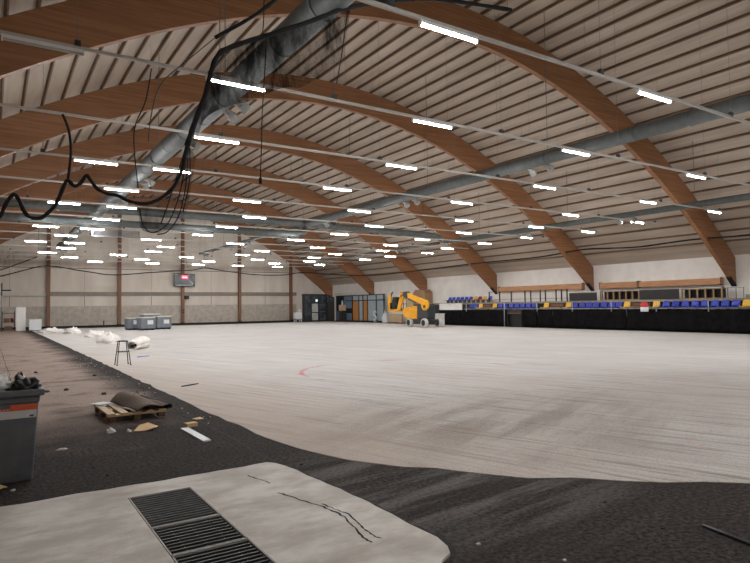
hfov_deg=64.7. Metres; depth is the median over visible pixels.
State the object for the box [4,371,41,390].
bag
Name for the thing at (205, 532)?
drain grate
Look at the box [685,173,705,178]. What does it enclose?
lamp
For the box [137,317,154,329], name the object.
tote
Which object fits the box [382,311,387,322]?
plastic bundle
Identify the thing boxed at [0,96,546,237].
rail
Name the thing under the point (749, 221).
bundle
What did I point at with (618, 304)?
seat
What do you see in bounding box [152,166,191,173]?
lamp
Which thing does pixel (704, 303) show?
seat
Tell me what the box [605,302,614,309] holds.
seat
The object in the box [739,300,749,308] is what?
seat
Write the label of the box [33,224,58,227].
lamp
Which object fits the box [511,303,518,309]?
seat
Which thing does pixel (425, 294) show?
wood panel
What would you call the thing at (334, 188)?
diffuser
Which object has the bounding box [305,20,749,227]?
air duct
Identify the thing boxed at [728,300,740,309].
seat
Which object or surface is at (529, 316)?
screen
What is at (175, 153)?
rail
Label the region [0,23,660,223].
rail
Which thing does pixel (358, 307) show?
partition
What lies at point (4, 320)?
tool rack
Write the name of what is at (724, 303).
seat
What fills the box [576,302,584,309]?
seat
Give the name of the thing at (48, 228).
wall post
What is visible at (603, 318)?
screen
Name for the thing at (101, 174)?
arch
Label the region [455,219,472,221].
lamp
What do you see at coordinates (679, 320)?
screen
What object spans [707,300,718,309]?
seat
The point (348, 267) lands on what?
arch
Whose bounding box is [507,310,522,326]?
gate
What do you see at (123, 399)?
rubber mat
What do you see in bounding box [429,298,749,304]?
floor
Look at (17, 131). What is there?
arch
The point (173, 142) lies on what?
air duct
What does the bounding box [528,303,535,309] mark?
seat
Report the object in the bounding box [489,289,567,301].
deck railing
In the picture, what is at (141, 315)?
tote
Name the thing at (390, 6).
rail
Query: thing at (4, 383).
plastic bag
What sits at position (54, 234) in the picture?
lamp
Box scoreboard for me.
[174,273,194,286]
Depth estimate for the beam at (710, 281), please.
37.02 m
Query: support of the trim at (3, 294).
attached to the wall at (33, 280)
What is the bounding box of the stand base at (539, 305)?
[435,301,749,333]
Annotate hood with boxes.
[403,306,416,318]
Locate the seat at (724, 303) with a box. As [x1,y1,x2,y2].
[717,300,729,309]
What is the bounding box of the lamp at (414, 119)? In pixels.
[412,117,451,128]
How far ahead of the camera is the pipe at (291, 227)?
52.70 m
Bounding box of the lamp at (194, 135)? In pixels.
[193,134,238,144]
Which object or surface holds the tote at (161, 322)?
on the floor at (519, 402)
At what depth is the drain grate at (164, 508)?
5.18 m
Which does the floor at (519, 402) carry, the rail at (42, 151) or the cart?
the cart
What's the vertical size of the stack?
0.930 m
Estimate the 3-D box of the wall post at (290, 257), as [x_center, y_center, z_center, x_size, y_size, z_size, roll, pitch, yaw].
[-10.253,0.873,72.225,0.380,8.012,0.320,1,-3,-33]
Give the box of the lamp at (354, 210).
[347,209,369,212]
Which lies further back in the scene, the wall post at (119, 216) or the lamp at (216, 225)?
the wall post at (119, 216)
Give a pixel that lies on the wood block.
(193, 423)
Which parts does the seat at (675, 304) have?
backrest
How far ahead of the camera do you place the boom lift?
48.26 m
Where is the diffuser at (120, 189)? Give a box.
[105,188,137,191]
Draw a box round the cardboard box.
[338,300,345,320]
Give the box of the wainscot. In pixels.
[0,304,296,327]
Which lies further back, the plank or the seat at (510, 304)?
the seat at (510, 304)
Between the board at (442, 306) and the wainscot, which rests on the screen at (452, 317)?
the board at (442, 306)
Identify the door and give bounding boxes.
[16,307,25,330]
[327,297,333,320]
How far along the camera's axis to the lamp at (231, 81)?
11.58 m
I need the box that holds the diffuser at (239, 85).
[225,82,262,91]
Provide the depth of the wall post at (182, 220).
65.10 m
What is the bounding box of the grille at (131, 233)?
[92,225,139,237]
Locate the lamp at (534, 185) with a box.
[533,184,555,189]
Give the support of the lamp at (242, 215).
attached to the rail at (27, 195)
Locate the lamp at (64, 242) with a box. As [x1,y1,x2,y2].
[64,242,84,243]
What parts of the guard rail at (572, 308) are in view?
rail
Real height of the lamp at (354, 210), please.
0.094 m
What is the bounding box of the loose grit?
[34,358,695,561]
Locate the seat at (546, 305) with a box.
[540,303,548,309]
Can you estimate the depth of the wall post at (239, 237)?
68.60 m
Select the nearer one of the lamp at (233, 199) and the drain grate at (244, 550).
the drain grate at (244, 550)
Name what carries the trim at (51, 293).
attached to the wall at (33, 280)
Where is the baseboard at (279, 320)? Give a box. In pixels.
[0,320,300,328]
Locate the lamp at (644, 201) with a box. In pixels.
[639,200,655,203]
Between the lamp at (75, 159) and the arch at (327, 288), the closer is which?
the lamp at (75, 159)
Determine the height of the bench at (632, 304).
0.580 m
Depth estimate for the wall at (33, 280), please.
63.04 m
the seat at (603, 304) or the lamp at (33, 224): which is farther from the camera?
the seat at (603, 304)
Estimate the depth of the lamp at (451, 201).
25.34 m
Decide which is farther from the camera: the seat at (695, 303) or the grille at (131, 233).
the seat at (695, 303)
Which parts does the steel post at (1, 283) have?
post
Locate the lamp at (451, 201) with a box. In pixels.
[450,200,471,204]
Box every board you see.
[334,292,354,295]
[439,303,453,309]
[454,303,461,309]
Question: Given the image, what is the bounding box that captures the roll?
[127,336,150,349]
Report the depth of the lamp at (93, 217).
28.76 m
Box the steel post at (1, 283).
[1,283,10,330]
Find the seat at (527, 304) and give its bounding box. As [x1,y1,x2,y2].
[522,303,530,309]
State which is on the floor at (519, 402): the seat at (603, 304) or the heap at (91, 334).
the heap at (91, 334)
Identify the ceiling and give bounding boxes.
[0,0,749,284]
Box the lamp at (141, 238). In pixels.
[141,238,160,240]
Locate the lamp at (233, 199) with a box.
[232,198,260,202]
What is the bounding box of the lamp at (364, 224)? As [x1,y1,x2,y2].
[364,224,382,227]
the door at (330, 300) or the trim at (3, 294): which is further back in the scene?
the door at (330, 300)
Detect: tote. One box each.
[124,318,136,329]
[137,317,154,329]
[140,314,159,316]
[153,316,171,328]
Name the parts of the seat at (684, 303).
backrest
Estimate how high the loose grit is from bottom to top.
0.011 m
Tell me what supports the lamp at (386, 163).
attached to the rail at (220, 134)
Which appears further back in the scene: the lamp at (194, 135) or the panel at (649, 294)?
the panel at (649, 294)
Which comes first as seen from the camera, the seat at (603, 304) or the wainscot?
the seat at (603, 304)
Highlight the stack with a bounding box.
[390,314,403,322]
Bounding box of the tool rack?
[2,311,14,330]
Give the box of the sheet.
[406,299,412,319]
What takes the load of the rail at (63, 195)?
hanging from the ceiling
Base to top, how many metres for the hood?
1.060 m
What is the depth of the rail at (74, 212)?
46.56 m
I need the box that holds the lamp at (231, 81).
[222,78,241,86]
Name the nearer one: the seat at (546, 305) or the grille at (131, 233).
the grille at (131, 233)
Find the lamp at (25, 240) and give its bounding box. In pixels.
[25,240,46,241]
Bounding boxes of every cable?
[0,0,511,234]
[0,222,38,270]
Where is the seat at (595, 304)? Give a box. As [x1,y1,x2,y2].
[589,302,598,309]
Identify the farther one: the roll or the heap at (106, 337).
the heap at (106, 337)
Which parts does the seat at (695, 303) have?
backrest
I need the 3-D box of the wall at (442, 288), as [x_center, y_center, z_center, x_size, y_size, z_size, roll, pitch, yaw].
[13.273,1.292,46.901,0.200,4.478,68.600,1,-3,-33]
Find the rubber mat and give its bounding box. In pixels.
[92,391,172,411]
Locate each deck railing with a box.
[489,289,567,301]
[727,287,743,297]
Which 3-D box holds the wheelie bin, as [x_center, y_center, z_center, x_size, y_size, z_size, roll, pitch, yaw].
[-3.904,1.591,6.266,0.750,0.940,0.853,1,-3,-33]
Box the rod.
[702,524,749,544]
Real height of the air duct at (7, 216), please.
6.350 m
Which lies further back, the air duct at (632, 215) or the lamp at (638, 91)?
the air duct at (632, 215)
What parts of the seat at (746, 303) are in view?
backrest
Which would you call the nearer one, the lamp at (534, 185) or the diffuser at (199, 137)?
the diffuser at (199, 137)
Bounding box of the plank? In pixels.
[181,427,210,441]
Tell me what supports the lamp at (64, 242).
attached to the rail at (177, 152)
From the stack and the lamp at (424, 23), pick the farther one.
the stack
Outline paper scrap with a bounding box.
[106,427,115,433]
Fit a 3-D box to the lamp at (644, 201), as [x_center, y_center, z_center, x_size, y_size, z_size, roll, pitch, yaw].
[11.893,-3.470,25.822,1.200,0.094,0.070,1,-3,-33]
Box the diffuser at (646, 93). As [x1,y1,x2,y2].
[638,91,670,102]
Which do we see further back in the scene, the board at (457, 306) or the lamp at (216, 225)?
the board at (457, 306)
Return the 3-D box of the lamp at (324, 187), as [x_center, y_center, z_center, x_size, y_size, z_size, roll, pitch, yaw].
[-1.408,-3.458,22.063,1.200,0.094,0.070,1,-3,-33]
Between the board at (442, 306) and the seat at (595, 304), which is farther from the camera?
the board at (442, 306)
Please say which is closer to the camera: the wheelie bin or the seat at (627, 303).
the wheelie bin
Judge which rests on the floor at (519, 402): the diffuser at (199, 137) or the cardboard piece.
the cardboard piece
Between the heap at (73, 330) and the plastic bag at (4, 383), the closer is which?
the plastic bag at (4, 383)
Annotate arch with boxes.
[0,0,736,286]
[0,72,594,290]
[0,124,497,293]
[0,157,426,289]
[0,180,373,293]
[0,197,332,296]
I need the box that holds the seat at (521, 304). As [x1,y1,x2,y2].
[516,303,524,309]
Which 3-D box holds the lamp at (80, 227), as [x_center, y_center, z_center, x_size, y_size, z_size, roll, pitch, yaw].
[-15.324,-2.865,32.084,1.200,0.094,0.070,1,-3,-33]
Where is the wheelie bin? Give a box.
[0,382,49,484]
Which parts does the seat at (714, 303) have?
backrest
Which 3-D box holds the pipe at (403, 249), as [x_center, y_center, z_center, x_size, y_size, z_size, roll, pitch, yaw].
[-1.519,-3.778,53.888,0.699,3.482,22.400,1,-3,-33]
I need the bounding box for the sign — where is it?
[640,302,648,311]
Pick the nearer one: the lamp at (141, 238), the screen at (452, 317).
the lamp at (141, 238)
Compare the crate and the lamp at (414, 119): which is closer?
the lamp at (414, 119)
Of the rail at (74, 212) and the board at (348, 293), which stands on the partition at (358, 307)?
the board at (348, 293)
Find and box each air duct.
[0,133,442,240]
[0,211,307,236]
[56,0,354,251]
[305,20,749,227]
[443,141,749,243]
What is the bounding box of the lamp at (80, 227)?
[80,227,103,229]
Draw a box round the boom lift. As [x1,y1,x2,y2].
[388,291,442,326]
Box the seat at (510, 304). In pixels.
[505,303,513,309]
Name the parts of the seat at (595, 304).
backrest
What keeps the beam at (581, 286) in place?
attached to the wall at (442, 288)
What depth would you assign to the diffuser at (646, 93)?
12.59 m
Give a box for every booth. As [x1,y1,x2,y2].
[601,290,639,299]
[681,288,725,298]
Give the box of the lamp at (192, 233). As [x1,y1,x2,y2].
[192,233,212,235]
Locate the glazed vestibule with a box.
[302,294,326,320]
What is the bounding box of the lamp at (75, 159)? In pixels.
[74,158,117,165]
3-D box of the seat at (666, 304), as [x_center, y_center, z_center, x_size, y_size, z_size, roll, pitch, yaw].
[17.746,1.532,36.283,0.509,0.683,0.472,1,-3,-33]
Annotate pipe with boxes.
[199,184,301,256]
[306,218,439,262]
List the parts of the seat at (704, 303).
backrest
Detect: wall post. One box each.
[46,215,50,327]
[117,214,121,325]
[181,205,184,324]
[238,224,241,322]
[289,256,292,321]
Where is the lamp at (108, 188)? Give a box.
[104,186,138,191]
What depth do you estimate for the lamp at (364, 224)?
32.42 m
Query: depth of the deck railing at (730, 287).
33.29 m
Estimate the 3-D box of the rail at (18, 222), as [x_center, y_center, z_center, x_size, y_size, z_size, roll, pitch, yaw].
[-6.612,-6.613,37.939,33.300,7.660,0.080,1,-3,-33]
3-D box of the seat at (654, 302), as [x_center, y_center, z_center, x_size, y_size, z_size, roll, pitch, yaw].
[17.403,1.558,36.810,0.509,0.683,0.472,1,-3,-33]
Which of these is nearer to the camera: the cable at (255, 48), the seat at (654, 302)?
the cable at (255, 48)
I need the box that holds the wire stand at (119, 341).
[114,340,131,365]
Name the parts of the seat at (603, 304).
backrest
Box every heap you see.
[37,327,63,332]
[63,326,80,333]
[84,330,103,337]
[96,331,120,343]
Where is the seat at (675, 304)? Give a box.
[668,301,678,307]
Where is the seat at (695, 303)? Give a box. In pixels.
[687,300,698,309]
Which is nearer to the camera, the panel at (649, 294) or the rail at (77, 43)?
the rail at (77, 43)
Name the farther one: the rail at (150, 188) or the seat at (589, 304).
the seat at (589, 304)
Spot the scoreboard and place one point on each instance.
(179, 279)
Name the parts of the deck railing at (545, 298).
rail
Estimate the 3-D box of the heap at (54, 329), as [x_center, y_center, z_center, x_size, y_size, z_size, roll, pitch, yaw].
[-25.529,3.802,46.725,1.883,0.416,4.269,1,-3,-33]
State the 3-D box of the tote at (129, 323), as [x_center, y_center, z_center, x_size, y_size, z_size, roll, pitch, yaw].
[-20.437,3.558,49.811,0.920,1.030,1.120,1,-3,-40]
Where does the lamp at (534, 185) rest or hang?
attached to the rail at (220, 134)
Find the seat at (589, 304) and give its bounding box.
[583,302,591,309]
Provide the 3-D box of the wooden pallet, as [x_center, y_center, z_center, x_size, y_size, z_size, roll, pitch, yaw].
[-4.071,2.138,9.798,0.880,0.144,1.200,1,-3,-35]
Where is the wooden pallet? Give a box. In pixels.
[94,404,165,423]
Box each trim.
[0,293,46,295]
[50,292,296,295]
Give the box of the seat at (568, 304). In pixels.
[562,302,570,309]
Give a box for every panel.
[413,290,432,305]
[569,292,596,300]
[639,288,678,299]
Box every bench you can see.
[481,305,490,309]
[547,304,563,309]
[629,303,649,309]
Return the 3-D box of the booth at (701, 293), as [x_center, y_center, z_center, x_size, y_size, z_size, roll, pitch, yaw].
[19.482,0.718,35.148,0.450,0.610,2.440,1,-3,-33]
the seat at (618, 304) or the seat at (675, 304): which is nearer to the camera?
the seat at (675, 304)
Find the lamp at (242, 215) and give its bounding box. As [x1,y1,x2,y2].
[242,215,265,218]
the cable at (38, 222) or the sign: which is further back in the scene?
the cable at (38, 222)
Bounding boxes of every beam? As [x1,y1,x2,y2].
[498,283,584,292]
[599,281,638,288]
[638,277,723,287]
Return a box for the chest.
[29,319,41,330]
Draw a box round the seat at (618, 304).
[613,302,621,309]
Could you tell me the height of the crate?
1.050 m
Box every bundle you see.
[0,221,749,276]
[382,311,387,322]
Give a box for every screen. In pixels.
[439,310,507,325]
[522,310,536,326]
[538,310,552,327]
[553,309,625,329]
[627,309,749,333]
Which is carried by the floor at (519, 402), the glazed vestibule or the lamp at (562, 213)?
the glazed vestibule
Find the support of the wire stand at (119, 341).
on the floor at (519, 402)
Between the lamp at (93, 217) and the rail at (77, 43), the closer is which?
the rail at (77, 43)
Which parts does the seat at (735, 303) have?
backrest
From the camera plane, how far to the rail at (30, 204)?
36.67 m
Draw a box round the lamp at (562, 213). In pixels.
[562,213,578,216]
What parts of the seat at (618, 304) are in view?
backrest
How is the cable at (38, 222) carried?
hanging from the ceiling
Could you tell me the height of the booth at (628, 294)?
0.630 m
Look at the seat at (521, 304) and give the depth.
46.14 m
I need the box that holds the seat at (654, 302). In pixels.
[649,301,659,309]
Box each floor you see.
[0,320,749,562]
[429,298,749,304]
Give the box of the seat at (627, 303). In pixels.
[621,301,630,311]
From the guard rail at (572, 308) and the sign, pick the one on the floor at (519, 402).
the guard rail at (572, 308)
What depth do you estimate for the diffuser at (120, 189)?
21.71 m
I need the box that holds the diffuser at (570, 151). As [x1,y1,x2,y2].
[564,150,588,155]
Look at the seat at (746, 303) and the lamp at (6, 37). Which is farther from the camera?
the seat at (746, 303)
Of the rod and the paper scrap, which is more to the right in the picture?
the rod
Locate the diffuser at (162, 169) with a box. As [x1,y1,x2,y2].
[153,168,189,172]
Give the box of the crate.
[435,313,444,325]
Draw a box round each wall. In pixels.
[0,196,328,311]
[332,254,749,321]
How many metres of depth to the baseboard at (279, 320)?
65.19 m
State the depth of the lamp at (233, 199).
24.27 m
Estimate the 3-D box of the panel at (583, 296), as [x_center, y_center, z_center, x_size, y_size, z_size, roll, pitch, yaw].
[14.836,1.076,42.007,0.343,0.598,2.320,1,-3,-33]
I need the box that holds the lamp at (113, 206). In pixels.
[106,205,136,208]
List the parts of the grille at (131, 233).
frame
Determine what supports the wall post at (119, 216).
on the floor at (519, 402)
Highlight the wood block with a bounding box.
[184,421,197,427]
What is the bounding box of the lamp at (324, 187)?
[322,186,351,191]
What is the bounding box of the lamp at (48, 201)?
[47,200,80,204]
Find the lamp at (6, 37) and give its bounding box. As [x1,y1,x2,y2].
[1,33,83,56]
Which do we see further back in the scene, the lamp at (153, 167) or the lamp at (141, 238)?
the lamp at (141, 238)
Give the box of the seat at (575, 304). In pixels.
[568,302,577,309]
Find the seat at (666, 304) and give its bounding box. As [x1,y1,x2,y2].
[659,301,669,309]
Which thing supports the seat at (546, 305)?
on the seat riser
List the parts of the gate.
panel, panel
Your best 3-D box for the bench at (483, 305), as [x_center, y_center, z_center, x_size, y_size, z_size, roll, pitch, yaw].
[9.218,2.233,49.321,0.380,0.580,0.950,1,-3,-33]
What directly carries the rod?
on the floor at (519, 402)
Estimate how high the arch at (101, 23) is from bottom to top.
11.104 m
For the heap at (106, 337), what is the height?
0.617 m
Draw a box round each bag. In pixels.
[0,374,12,388]
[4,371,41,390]
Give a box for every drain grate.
[128,487,220,528]
[151,514,247,555]
[171,538,275,562]
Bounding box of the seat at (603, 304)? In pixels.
[597,302,606,309]
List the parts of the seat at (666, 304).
backrest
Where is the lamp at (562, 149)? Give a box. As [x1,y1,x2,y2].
[561,148,589,156]
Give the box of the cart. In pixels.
[293,309,305,321]
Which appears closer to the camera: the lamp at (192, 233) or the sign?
the lamp at (192, 233)
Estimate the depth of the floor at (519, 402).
7.52 m
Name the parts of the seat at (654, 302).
backrest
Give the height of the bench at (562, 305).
0.580 m
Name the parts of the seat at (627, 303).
backrest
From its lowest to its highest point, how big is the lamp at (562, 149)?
0.094 m
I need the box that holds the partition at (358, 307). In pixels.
[336,294,384,321]
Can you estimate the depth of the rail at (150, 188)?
25.14 m
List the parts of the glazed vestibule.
glass pane, glass pane, glass pane, door, glass pane, glass pane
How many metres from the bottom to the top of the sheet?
2.900 m
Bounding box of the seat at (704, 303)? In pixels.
[697,300,707,309]
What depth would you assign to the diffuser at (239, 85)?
11.64 m
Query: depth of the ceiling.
31.61 m
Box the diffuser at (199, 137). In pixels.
[195,136,237,143]
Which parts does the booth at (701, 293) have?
sill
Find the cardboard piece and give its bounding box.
[133,422,157,431]
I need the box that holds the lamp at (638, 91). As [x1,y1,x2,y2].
[636,88,671,103]
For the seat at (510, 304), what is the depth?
47.13 m
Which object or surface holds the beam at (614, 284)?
attached to the wall at (442, 288)
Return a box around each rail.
[0,0,749,185]
[0,10,736,213]
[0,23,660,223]
[0,50,599,231]
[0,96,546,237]
[0,131,505,243]
[0,149,468,248]
[0,152,408,256]
[0,153,437,252]
[0,212,384,259]
[0,215,362,262]
[5,211,320,266]
[8,195,343,264]
[356,0,749,124]
[466,300,708,326]
[600,286,723,299]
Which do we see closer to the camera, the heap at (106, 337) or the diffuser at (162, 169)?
the diffuser at (162, 169)
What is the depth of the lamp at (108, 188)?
21.68 m
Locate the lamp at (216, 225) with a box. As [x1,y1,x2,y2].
[216,225,237,227]
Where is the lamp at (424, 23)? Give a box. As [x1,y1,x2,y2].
[418,19,478,43]
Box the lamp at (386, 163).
[385,162,416,169]
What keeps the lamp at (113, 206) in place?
attached to the rail at (27, 195)
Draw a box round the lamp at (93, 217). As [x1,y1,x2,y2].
[93,217,119,220]
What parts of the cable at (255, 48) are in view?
thin cord, cord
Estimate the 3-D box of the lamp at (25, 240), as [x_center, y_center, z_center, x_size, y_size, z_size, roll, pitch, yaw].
[-21.528,-2.558,37.585,1.200,0.094,0.070,1,-3,-33]
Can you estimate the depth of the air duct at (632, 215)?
31.75 m
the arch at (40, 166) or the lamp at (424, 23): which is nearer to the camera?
the lamp at (424, 23)
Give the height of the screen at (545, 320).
1.313 m
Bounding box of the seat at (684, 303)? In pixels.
[677,301,688,307]
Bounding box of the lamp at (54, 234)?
[54,234,76,236]
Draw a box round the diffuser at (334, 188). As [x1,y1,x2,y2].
[324,187,350,190]
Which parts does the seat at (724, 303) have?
backrest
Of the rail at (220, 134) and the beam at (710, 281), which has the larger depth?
the beam at (710, 281)
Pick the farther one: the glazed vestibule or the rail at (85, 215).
the glazed vestibule
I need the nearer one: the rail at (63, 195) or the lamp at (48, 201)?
the lamp at (48, 201)
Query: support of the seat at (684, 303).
on the seat riser
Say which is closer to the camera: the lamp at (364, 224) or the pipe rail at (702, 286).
the lamp at (364, 224)
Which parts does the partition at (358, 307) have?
panel, panel, panel, panel, panel, door panel, rail, rail, panel, rail, door panel, panel, panel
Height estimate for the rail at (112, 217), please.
7.690 m
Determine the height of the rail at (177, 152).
7.660 m
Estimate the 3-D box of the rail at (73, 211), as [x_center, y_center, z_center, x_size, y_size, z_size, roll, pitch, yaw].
[-19.689,-5.612,58.038,33.300,7.660,0.080,1,-3,-33]
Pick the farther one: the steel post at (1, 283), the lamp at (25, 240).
the steel post at (1, 283)
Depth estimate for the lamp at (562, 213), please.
29.22 m
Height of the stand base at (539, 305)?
1.880 m

